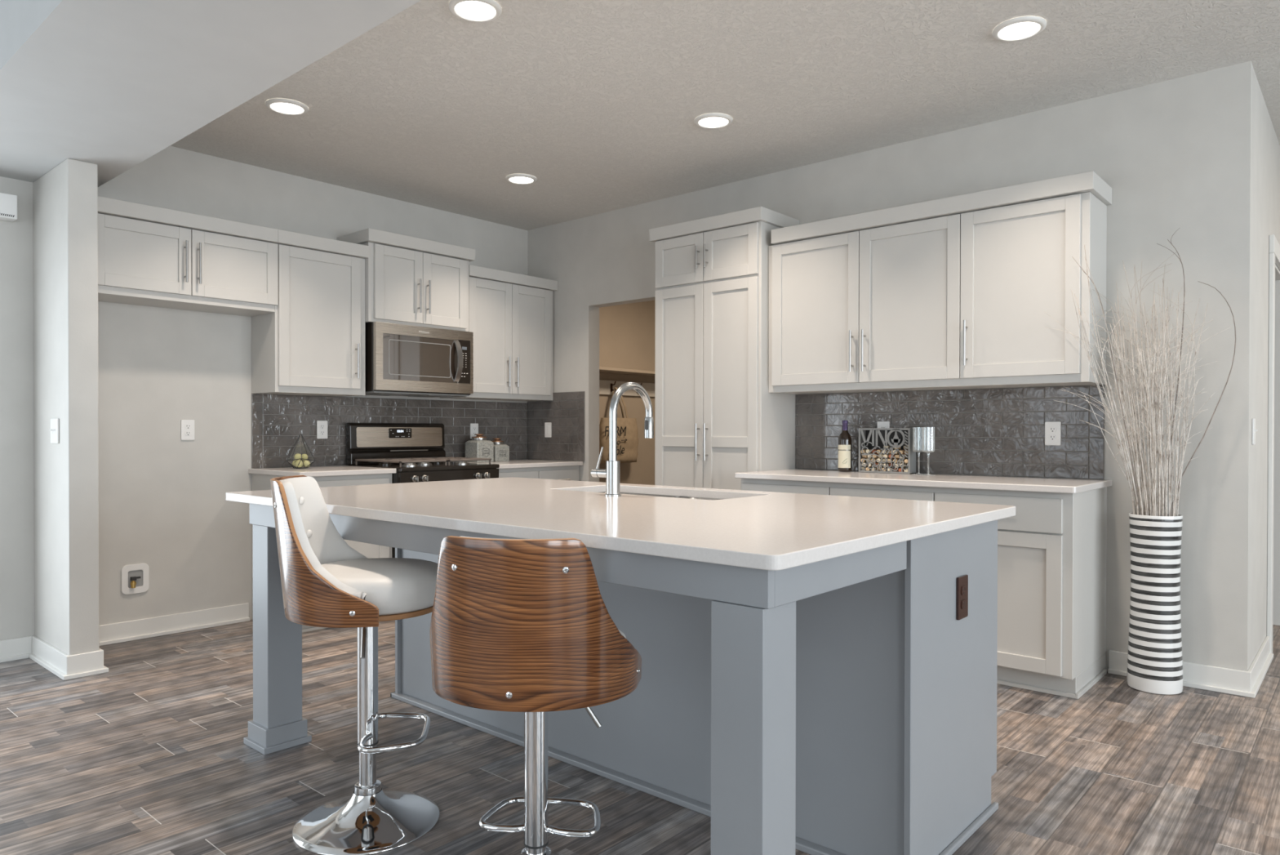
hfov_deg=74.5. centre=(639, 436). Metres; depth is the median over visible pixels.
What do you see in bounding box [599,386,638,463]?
tote bag
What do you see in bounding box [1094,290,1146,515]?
branch
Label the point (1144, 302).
branch
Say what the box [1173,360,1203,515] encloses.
branch
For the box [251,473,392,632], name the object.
base cabinet
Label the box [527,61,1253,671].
wall
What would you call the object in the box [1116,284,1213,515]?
branch
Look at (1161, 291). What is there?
branch
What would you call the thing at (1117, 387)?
branch
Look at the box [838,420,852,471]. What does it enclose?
wine bottle
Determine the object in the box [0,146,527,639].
wall
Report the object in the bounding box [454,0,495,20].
diffuser
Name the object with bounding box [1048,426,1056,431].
receptacle
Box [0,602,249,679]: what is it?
baseboard
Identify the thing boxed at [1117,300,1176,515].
branch
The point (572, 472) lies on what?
base cabinet
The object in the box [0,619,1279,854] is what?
floor
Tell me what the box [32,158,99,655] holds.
column
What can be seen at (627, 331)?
wall
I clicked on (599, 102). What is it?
ceiling
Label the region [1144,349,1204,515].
branch
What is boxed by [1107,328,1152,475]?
branch
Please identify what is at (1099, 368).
branch
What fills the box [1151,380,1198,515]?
branch
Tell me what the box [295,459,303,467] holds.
ball
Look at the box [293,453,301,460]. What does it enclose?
ball
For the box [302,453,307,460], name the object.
ball
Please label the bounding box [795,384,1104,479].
tile backsplash
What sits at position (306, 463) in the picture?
ball
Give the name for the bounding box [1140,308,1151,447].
branch
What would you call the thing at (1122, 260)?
branch
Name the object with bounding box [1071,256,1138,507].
branch
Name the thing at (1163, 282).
branch
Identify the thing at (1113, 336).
branch
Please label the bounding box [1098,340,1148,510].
branch
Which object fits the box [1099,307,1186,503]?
branch
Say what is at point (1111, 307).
branch
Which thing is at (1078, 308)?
branch
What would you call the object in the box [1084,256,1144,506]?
branch
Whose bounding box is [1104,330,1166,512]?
branch
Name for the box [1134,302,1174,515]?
branch
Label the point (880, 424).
wall outlet
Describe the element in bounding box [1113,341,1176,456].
branch
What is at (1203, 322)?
branch
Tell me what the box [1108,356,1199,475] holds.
branch
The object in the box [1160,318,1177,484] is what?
branch
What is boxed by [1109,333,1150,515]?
branch
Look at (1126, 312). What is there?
branch
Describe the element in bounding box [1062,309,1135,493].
branch
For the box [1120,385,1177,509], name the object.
branch
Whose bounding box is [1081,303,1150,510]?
branch
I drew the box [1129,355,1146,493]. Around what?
branch
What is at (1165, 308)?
branch
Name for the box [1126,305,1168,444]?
branch
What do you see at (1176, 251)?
branch
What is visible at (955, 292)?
upper cabinet
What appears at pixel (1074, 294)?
branch
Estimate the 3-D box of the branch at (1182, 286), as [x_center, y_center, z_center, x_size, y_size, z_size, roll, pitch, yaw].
[2.332,0.206,3.682,0.078,1.731,0.023,0,0,13]
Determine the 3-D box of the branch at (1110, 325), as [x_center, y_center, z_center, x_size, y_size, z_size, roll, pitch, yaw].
[2.197,0.284,3.760,0.274,1.574,0.082,0,0,32]
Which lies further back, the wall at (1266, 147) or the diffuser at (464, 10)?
the wall at (1266, 147)
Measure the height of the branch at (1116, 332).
1.557 m
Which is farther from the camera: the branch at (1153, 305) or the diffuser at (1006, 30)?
the branch at (1153, 305)
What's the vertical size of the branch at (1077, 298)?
1.674 m
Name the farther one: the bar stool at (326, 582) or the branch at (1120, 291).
the branch at (1120, 291)
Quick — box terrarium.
[286,432,315,468]
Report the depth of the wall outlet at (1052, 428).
4.15 m
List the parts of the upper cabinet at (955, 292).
door, handle, handle, door, handle, door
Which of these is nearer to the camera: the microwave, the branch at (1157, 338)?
the branch at (1157, 338)
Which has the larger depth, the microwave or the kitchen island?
the microwave
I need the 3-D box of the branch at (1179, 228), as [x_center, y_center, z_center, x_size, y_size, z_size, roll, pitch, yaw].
[2.370,0.076,3.760,0.092,1.989,0.138,0,0,22]
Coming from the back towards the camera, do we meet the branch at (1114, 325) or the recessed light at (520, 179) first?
the recessed light at (520, 179)
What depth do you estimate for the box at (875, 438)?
4.60 m
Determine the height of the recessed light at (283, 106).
0.013 m
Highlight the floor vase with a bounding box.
[1126,511,1182,694]
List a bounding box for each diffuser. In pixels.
[270,102,303,113]
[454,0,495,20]
[509,177,533,182]
[698,117,728,127]
[998,22,1039,39]
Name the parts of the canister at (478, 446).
lid, knob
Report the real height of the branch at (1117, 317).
1.623 m
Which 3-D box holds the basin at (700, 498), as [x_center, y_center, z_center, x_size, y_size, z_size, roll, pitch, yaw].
[0.212,0.338,3.059,0.404,0.198,0.377,0,1,41]
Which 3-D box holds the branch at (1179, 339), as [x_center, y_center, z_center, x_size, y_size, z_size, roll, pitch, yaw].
[2.314,0.318,3.717,0.131,1.507,0.068,0,1,41]
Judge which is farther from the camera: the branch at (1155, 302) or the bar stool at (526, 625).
the branch at (1155, 302)
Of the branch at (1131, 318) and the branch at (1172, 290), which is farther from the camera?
the branch at (1131, 318)
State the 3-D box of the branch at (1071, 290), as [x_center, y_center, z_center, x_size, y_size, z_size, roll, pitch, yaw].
[2.068,0.214,3.755,0.370,1.713,0.165,0,0,2]
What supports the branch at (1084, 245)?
in the floor vase
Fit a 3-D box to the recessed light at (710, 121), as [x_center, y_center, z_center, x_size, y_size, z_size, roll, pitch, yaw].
[0.378,-1.621,4.332,0.196,0.013,0.196,0,1,41]
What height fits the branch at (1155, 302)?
1.685 m
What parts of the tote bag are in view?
handle, handle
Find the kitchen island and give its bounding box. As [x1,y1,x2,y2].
[243,491,998,854]
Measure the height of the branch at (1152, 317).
1.602 m
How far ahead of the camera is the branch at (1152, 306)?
3.79 m
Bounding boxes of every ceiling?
[0,0,421,186]
[169,0,1279,230]
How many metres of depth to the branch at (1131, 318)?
3.87 m
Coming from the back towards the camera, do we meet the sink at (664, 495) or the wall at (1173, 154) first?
the wall at (1173, 154)
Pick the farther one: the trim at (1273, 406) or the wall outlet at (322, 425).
the wall outlet at (322, 425)
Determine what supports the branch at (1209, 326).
in the floor vase
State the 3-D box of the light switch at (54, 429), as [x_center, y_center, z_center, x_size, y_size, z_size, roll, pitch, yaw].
[-2.791,-0.026,4.005,0.118,0.118,0.016,0,1,41]
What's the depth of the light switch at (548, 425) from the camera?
6.55 m
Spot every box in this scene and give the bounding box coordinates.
[120,563,149,594]
[858,427,915,473]
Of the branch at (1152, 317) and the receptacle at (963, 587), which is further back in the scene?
the branch at (1152, 317)
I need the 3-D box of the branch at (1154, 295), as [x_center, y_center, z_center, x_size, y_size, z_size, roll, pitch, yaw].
[2.251,0.226,3.702,0.027,1.690,0.152,0,0,-36]
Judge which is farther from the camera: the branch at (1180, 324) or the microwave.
the microwave
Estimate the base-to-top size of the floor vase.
0.776 m
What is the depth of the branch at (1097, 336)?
3.77 m
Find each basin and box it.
[604,492,679,497]
[676,497,722,499]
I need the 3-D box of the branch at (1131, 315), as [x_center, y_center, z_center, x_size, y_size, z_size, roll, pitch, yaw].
[2.111,0.266,3.757,0.290,1.609,0.038,0,0,5]
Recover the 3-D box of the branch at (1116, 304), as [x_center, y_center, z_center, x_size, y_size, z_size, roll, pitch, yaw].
[2.290,0.237,3.775,0.306,1.667,0.035,0,0,-2]
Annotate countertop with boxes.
[225,476,1015,570]
[248,465,396,476]
[455,459,582,468]
[734,468,1111,493]
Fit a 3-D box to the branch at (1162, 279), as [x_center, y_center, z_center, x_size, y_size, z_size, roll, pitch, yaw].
[2.402,0.178,3.782,0.209,1.786,0.034,0,0,18]
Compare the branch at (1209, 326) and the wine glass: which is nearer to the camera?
the branch at (1209, 326)
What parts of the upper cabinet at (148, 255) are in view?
door, handle, handle, door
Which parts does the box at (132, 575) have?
valve handle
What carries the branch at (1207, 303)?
in the floor vase
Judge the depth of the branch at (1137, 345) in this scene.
3.69 m
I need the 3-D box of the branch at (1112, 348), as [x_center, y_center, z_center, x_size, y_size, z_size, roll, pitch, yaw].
[2.237,0.330,3.819,0.190,1.481,0.063,0,1,41]
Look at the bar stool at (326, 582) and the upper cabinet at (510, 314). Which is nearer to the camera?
the bar stool at (326, 582)
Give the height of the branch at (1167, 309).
1.642 m
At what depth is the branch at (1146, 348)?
3.70 m
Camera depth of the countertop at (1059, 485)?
4.05 m
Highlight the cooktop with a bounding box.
[348,462,499,471]
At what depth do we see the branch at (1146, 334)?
3.77 m
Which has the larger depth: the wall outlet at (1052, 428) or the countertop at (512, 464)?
the countertop at (512, 464)
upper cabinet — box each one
[97,195,278,316]
[251,229,368,396]
[337,227,475,331]
[440,264,557,401]
[768,170,1111,394]
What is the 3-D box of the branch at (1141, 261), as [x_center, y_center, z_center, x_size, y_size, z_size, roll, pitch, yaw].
[2.277,0.146,3.751,0.336,1.850,0.102,0,1,41]
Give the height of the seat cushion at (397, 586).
0.105 m
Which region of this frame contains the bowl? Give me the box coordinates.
[922,426,934,452]
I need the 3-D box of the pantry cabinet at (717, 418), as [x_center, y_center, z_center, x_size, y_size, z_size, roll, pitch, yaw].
[0.504,-0.101,5.215,0.836,2.420,0.442,0,1,41]
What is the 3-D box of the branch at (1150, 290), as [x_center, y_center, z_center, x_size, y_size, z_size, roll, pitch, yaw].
[2.364,0.213,3.666,0.239,1.717,0.102,0,1,41]
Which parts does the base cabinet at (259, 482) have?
drawer, door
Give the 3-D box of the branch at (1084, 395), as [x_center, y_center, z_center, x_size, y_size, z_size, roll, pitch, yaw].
[2.101,0.445,3.703,0.398,1.253,0.067,0,0,-25]
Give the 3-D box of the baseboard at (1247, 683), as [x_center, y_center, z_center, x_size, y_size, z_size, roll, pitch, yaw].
[2.712,1.066,4.123,0.565,0.105,0.870,0,1,41]
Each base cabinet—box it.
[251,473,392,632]
[498,465,579,480]
[741,478,1106,698]
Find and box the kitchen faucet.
[591,382,653,496]
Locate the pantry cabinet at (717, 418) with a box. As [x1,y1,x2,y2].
[649,206,799,489]
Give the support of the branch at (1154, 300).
in the floor vase
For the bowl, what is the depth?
4.35 m
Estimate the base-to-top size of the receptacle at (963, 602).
0.025 m
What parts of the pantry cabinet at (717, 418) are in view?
door, door, handle, handle, handle, handle, door, door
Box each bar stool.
[270,475,439,854]
[429,535,641,854]
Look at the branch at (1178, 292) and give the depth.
3.70 m
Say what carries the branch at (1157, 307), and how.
in the floor vase
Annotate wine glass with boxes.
[922,426,934,475]
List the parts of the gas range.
burner, steel panel, clock panel, burner, knob, burner, knob, burner, knob panel, burner, knob, knob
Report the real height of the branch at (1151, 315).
1.621 m
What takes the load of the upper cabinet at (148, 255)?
attached to the wall at (163, 505)
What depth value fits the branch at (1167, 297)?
3.73 m
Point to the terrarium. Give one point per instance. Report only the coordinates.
(300, 433)
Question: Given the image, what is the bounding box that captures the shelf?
[599,366,654,396]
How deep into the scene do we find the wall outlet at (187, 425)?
4.81 m
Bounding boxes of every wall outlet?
[181,419,194,439]
[316,420,327,438]
[470,423,478,438]
[877,421,889,427]
[956,573,968,619]
[1044,421,1061,444]
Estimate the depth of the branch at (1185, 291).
3.67 m
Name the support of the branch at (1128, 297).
in the floor vase
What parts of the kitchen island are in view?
leg, panel, shoe moulding, leg, panel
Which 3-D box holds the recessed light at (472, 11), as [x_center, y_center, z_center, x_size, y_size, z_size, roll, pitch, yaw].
[-0.623,-1.614,3.184,0.196,0.013,0.196,0,1,41]
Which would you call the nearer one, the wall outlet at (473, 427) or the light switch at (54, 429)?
the light switch at (54, 429)
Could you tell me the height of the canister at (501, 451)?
0.175 m
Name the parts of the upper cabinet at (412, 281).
door, handle, handle, door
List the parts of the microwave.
door glass, handle, control panel, panel frame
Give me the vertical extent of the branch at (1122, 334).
1.530 m
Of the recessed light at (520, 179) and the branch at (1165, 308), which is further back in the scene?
the recessed light at (520, 179)
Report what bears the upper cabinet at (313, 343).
attached to the wall at (163, 505)
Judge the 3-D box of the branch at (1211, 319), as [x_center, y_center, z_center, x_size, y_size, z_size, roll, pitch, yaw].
[2.313,0.282,3.701,0.339,1.580,0.129,0,0,37]
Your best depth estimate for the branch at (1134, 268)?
3.76 m
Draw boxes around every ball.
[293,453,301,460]
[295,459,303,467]
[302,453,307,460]
[302,460,310,466]
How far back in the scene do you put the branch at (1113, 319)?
3.84 m
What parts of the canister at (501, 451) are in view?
knob, lid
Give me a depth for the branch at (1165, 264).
3.79 m
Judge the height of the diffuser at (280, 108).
0.005 m
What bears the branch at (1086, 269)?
in the floor vase
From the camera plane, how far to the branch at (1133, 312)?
3.77 m
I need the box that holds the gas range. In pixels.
[346,422,499,557]
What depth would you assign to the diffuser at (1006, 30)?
3.34 m
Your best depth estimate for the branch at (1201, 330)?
3.70 m
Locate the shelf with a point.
(606, 387)
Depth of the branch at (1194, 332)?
3.66 m
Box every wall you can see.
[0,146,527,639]
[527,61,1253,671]
[599,300,655,484]
[1250,71,1279,664]
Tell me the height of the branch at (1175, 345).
1.472 m
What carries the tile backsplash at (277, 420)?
attached to the wall at (163, 505)
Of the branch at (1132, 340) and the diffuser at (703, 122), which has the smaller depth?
the branch at (1132, 340)
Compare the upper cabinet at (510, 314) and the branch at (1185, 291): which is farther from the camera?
the upper cabinet at (510, 314)
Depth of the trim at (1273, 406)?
4.30 m
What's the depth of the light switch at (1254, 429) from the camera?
3.74 m
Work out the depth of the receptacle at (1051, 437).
4.15 m
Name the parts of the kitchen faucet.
lever, spout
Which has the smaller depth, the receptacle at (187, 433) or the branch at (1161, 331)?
the branch at (1161, 331)
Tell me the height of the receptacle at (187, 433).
0.025 m
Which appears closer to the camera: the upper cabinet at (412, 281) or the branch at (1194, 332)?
the branch at (1194, 332)
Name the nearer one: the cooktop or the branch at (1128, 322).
the branch at (1128, 322)
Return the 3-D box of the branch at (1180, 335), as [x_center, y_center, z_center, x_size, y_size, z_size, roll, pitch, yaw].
[2.330,0.314,3.584,0.024,1.517,0.260,0,0,5]
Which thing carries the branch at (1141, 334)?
in the floor vase
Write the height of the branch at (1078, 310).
1.628 m
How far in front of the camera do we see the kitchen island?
2.26 m
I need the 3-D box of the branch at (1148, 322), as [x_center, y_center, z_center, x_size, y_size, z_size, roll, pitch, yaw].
[2.335,0.275,3.799,0.206,1.591,0.086,0,1,41]
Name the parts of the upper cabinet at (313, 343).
door, handle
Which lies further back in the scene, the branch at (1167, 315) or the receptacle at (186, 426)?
the receptacle at (186, 426)
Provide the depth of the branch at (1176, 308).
3.65 m
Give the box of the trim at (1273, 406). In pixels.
[1266,234,1279,653]
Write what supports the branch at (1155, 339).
in the floor vase
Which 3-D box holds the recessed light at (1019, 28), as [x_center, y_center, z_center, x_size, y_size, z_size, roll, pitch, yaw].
[1.504,-1.613,3.339,0.196,0.013,0.196,0,1,41]
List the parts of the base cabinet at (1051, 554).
drawer, drawer, drawer, door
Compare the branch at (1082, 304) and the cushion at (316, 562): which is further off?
the branch at (1082, 304)
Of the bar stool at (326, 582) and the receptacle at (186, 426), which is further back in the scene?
the receptacle at (186, 426)
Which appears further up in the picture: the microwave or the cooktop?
the microwave
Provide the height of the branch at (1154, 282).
1.758 m
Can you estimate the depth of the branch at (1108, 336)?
3.75 m
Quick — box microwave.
[364,321,473,397]
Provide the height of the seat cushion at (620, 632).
0.105 m
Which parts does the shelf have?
shelf, hook rail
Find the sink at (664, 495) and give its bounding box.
[604,492,722,499]
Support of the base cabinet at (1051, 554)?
on the floor
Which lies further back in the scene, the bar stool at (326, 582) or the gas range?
the gas range
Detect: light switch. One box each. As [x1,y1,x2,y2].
[49,417,58,443]
[544,422,551,437]
[1252,417,1257,444]
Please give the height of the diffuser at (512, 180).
0.005 m
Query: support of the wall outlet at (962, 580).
attached to the kitchen island
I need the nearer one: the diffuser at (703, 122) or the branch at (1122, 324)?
the branch at (1122, 324)
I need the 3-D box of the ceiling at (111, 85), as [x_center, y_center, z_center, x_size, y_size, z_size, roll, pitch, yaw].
[-0.892,-1.475,-0.153,9.320,0.448,4.250,0,1,41]
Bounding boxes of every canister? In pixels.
[465,433,493,462]
[491,437,509,461]
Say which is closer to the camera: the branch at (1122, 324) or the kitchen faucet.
the kitchen faucet
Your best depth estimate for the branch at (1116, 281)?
3.85 m
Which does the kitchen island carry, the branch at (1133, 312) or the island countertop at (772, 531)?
the island countertop at (772, 531)
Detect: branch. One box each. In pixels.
[1045,293,1131,493]
[1048,297,1135,514]
[1054,289,1136,514]
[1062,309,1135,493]
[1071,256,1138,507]
[1078,308,1137,503]
[1078,310,1176,497]
[1078,315,1141,515]
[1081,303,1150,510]
[1084,244,1140,515]
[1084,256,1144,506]
[1084,395,1142,515]
[1085,269,1145,514]
[1089,280,1136,512]
[1093,332,1138,500]
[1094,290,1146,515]
[1097,311,1148,515]
[1097,322,1156,500]
[1097,324,1146,513]
[1097,324,1166,514]
[1097,336,1134,514]
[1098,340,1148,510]
[1098,368,1144,511]
[1099,260,1172,508]
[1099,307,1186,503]
[1099,324,1144,515]
[1100,333,1154,515]
[1102,317,1148,509]
[1102,318,1142,491]
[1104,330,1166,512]
[1105,302,1161,468]
[1105,306,1146,515]
[1106,328,1163,464]
[1107,300,1157,515]
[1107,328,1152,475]
[1107,336,1142,498]
[1108,306,1159,433]
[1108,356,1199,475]
[1109,305,1184,497]
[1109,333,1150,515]
[1109,336,1139,498]
[1111,297,1168,515]
[1111,348,1150,514]
[1112,319,1146,506]
[1112,345,1157,515]
[1113,261,1197,500]
[1113,302,1138,514]
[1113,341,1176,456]
[1113,364,1159,491]
[1115,303,1182,515]
[1115,316,1167,488]
[1115,324,1178,515]
[1115,333,1155,502]
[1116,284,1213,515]
[1116,290,1164,515]
[1116,386,1179,508]
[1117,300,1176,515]
[1117,347,1162,515]
[1120,267,1171,493]
[1120,291,1158,515]
[1120,319,1212,493]
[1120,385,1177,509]
[1122,302,1155,463]
[1122,333,1145,515]
[1122,338,1184,515]
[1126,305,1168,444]
[1128,297,1152,498]
[1128,306,1194,464]
[1128,322,1204,515]
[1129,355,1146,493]
[1133,251,1195,504]
[1133,307,1180,515]
[1133,311,1186,457]
[1134,281,1170,515]
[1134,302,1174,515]
[1135,322,1182,423]
[1138,294,1168,515]
[1138,331,1161,504]
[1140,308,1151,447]
[1141,345,1185,448]
[1142,329,1213,497]
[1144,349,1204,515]
[1149,282,1163,503]
[1150,289,1214,510]
[1151,279,1203,453]
[1151,315,1195,515]
[1151,338,1181,493]
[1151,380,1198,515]
[1154,306,1201,515]
[1156,227,1184,511]
[1156,337,1199,515]
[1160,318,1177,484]
[1161,263,1196,463]
[1161,326,1209,500]
[1163,285,1182,515]
[1163,309,1192,470]
[1164,292,1178,513]
[1164,315,1204,515]
[1165,302,1208,515]
[1167,289,1217,407]
[1169,307,1224,462]
[1171,280,1235,514]
[1171,324,1204,496]
[1172,290,1187,400]
[1172,332,1195,515]
[1173,334,1191,499]
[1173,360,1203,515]
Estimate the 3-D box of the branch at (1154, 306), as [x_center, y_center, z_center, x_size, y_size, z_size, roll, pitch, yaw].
[2.325,0.240,3.679,0.090,1.664,0.198,0,0,-27]
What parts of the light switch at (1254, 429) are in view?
plate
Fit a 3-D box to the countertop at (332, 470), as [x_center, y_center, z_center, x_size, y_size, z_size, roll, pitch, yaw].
[-1.919,0.208,5.092,0.639,0.030,0.610,0,1,41]
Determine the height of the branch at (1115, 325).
1.571 m
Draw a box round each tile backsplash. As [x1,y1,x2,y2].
[251,391,585,468]
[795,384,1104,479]
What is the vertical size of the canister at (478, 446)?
0.207 m
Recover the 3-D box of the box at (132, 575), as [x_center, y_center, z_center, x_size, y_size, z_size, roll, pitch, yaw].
[-2.756,0.778,4.603,0.032,0.160,0.136,0,1,41]
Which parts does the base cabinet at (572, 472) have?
drawer, drawer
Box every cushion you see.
[279,475,368,599]
[320,557,437,615]
[617,628,626,637]
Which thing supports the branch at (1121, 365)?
in the floor vase
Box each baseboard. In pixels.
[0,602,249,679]
[1107,635,1273,697]
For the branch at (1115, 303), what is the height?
1.674 m
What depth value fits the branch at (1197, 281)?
3.64 m
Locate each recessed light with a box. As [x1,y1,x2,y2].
[265,98,308,115]
[448,0,502,22]
[505,173,537,184]
[694,113,732,128]
[992,16,1046,41]
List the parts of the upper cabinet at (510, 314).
door, handle, handle, door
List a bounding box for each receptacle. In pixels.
[184,424,191,428]
[185,431,191,435]
[960,599,966,608]
[961,585,966,595]
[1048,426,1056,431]
[1048,435,1056,439]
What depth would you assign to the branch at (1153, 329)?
3.77 m
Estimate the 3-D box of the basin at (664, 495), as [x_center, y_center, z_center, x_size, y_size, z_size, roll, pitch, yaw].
[-0.097,0.336,3.330,0.404,0.198,0.377,0,1,41]

